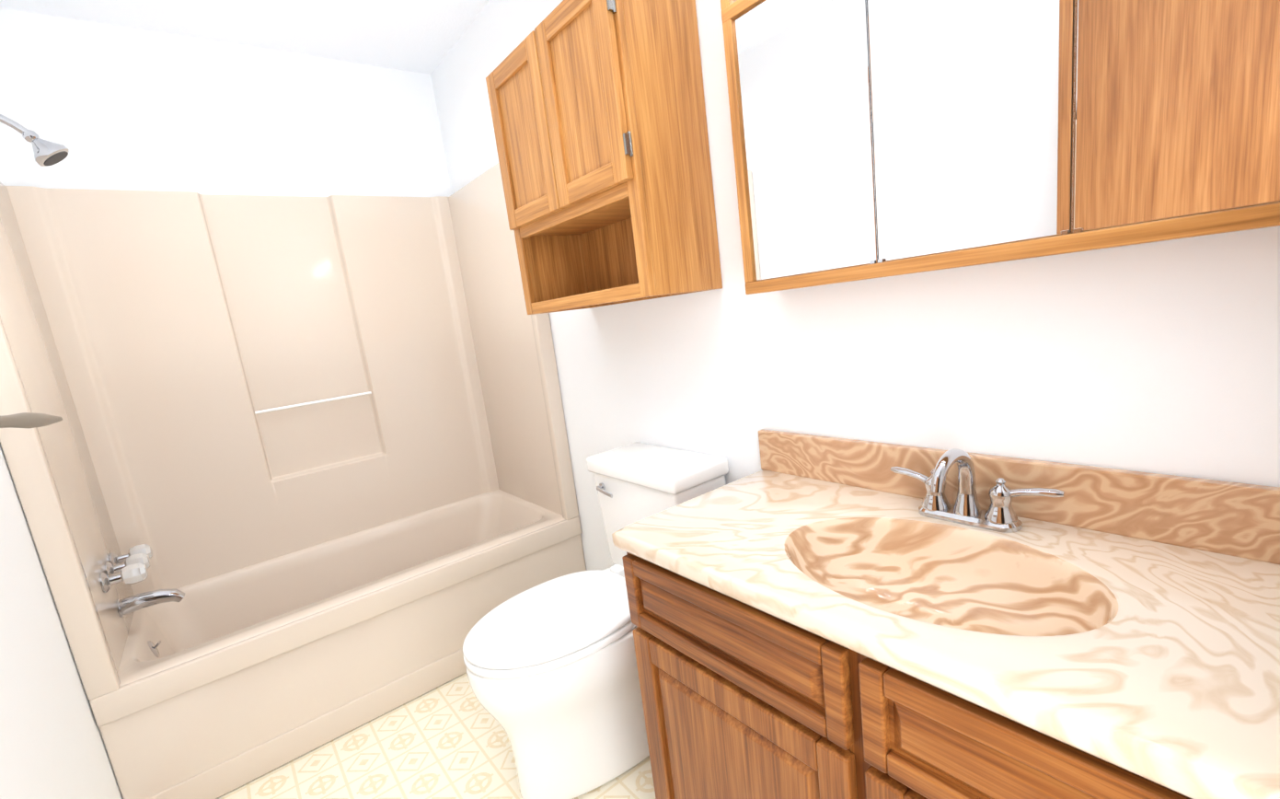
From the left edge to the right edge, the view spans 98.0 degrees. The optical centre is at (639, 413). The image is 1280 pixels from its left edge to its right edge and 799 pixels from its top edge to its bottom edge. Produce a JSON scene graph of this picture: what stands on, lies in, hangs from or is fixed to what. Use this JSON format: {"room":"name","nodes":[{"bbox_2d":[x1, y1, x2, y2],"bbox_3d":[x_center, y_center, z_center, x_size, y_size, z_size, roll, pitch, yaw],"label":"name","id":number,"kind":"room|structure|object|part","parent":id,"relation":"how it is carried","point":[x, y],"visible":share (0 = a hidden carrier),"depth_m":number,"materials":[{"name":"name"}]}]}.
{"room":"bathroom","nodes":[
{"label":"bathroom","id":0,"kind":"room"},
{"bbox_2d":[0,443,123,798],"bbox_3d":[-1.150,0.038,0.741,0.100,2.440,3.088,-15,13,-37],"label":"wall","id":1,"kind":"structure","parent":0,"point":[51,744],"depth_m":1.23,"materials":[{"name":"white paint"}]},
{"bbox_2d":[0,412,62,427],"bbox_3d":[-0.979,0.004,0.741,0.176,0.114,0.910,-15,13,-37],"label":"towel rail","id":2,"kind":"object","parent":1,"relation":"attached to","point":[28,420],"visible":1,"depth_m":0.99,"materials":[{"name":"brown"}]},
{"bbox_2d":[0,7,451,196],"bbox_3d":[-1.444,-0.231,2.394,1.524,2.440,0.100,-15,13,-37],"label":"wall","id":3,"kind":"structure","parent":0,"point":[112,107],"depth_m":2.10,"materials":[{"name":"white paint"}]},
{"bbox_2d":[0,0,489,74],"bbox_3d":[-0.386,-1.266,0.234,2.224,0.100,4.653,-15,13,-37],"label":"ceiling","id":4,"kind":"structure","parent":0,"point":[420,36],"depth_m":2.06,"materials":[{"name":"white paint"}]},
{"bbox_2d":[216,672,655,798],"bbox_3d":[-0.074,1.213,0.692,2.224,0.100,4.653,-15,13,-37],"label":"floor","id":5,"kind":"structure","parent":0,"point":[449,739],"depth_m":1.69,"materials":[{"name":"tile"}]},
{"bbox_2d":[0,114,586,798],"bbox_3d":[-1.150,0.006,2.093,1.521,2.010,0.763,-15,13,-37],"label":"shower","id":6,"kind":"object","parent":5,"relation":"on","point":[293,477],"visible":0.96,"depth_m":2.11,"materials":[{"name":"beige plastic"}]},
{"bbox_2d":[90,484,586,798],"bbox_3d":[-1.057,0.773,2.240,1.520,0.438,0.751,-15,13,-37],"label":"bathtub","id":7,"kind":"object","parent":6,"relation":"in","point":[263,663],"depth_m":1.90,"materials":[{"name":"beige plastic"}]},
{"bbox_2d":[462,441,728,798],"bbox_3d":[-0.122,0.584,1.589,0.758,0.813,0.424,-15,13,-37],"label":"toilet","id":8,"kind":"object","parent":5,"relation":"on","point":[552,673],"visible":0.62,"depth_m":1.46,"materials":[{"name":"white ceramic"}]},
{"bbox_3d":[-0.230,0.538,1.499,0.502,0.030,0.374,-15,13,-37],"label":"lid","id":9,"kind":"part","parent":8,"relation":"part of","materials":[{"name":"white plastic"}]},
{"bbox_3d":[-0.106,0.768,1.617,0.748,0.439,0.380,-15,13,-37],"label":"bowl","id":10,"kind":"part","parent":8,"relation":"part of","materials":[{"name":"white ceramic"}]},
{"bbox_3d":[-0.106,0.235,1.713,0.028,0.028,0.094,-15,13,-37],"label":"lever","id":11,"kind":"part","parent":8,"relation":"part of","materials":[{"name":"silver metal"}]},
{"bbox_3d":[0.060,0.312,1.709,0.218,0.372,0.424,-15,13,-37],"label":"tank","id":12,"kind":"part","parent":8,"relation":"part of","materials":[{"name":"white ceramic"}]},
{"bbox_2d":[611,428,1279,798],"bbox_3d":[0.512,0.551,0.963,0.508,0.947,1.083,-15,13,-37],"label":"bathroom vanity","id":13,"kind":"object","parent":5,"relation":"on","point":[818,616],"visible":1,"depth_m":0.84,"materials":[{"name":"beige stone"}]},
{"bbox_2d":[784,517,1118,680],"bbox_3d":[0.460,0.308,0.901,0.328,0.144,0.478,-15,13,-37],"label":"sink","id":14,"kind":"object","parent":13,"relation":"in","point":[1049,608],"depth_m":0.94,"materials":[{"name":"stone"}]},
{"bbox_2d":[889,448,1065,532],"bbox_3d":[0.553,0.132,0.978,0.153,0.146,0.287,-15,13,-37],"label":"faucet","id":15,"kind":"object","parent":13,"relation":"on","point":[935,512],"depth_m":0.99,"materials":[{"name":"silver metal"}]},
{"bbox_2d":[431,0,1279,570],"bbox_3d":[0.594,-0.247,1.095,0.100,2.440,4.653,-15,13,-37],"label":"wall","id":16,"kind":"structure","parent":0,"point":[1160,357],"depth_m":1.10,"materials":[{"name":"white paint"}]},
{"bbox_2d":[485,0,722,314],"bbox_3d":[-0.127,-0.675,1.573,0.268,0.720,0.639,-15,13,-37],"label":"upper cabinet","id":17,"kind":"object","parent":16,"relation":"attached to","point":[598,114],"visible":1,"depth_m":1.38,"materials":[{"name":"brown wood"}]},
{"bbox_2d":[720,0,1279,294],"bbox_3d":[0.483,-0.584,0.845,0.225,0.705,0.915,-15,13,-37],"label":"upper cabinet","id":18,"kind":"object","parent":16,"relation":"attached to","point":[872,139],"visible":1,"depth_m":0.84,"materials":[{"name":"brown wood"}]},
{"bbox_2d":[757,428,1279,609],"bbox_3d":[0.654,0.130,1.039,0.022,0.106,1.083,-15,13,-37],"label":"backsplash","id":19,"kind":"structure","parent":16,"relation":"attached to","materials":[{"name":"stone"}]}
]}

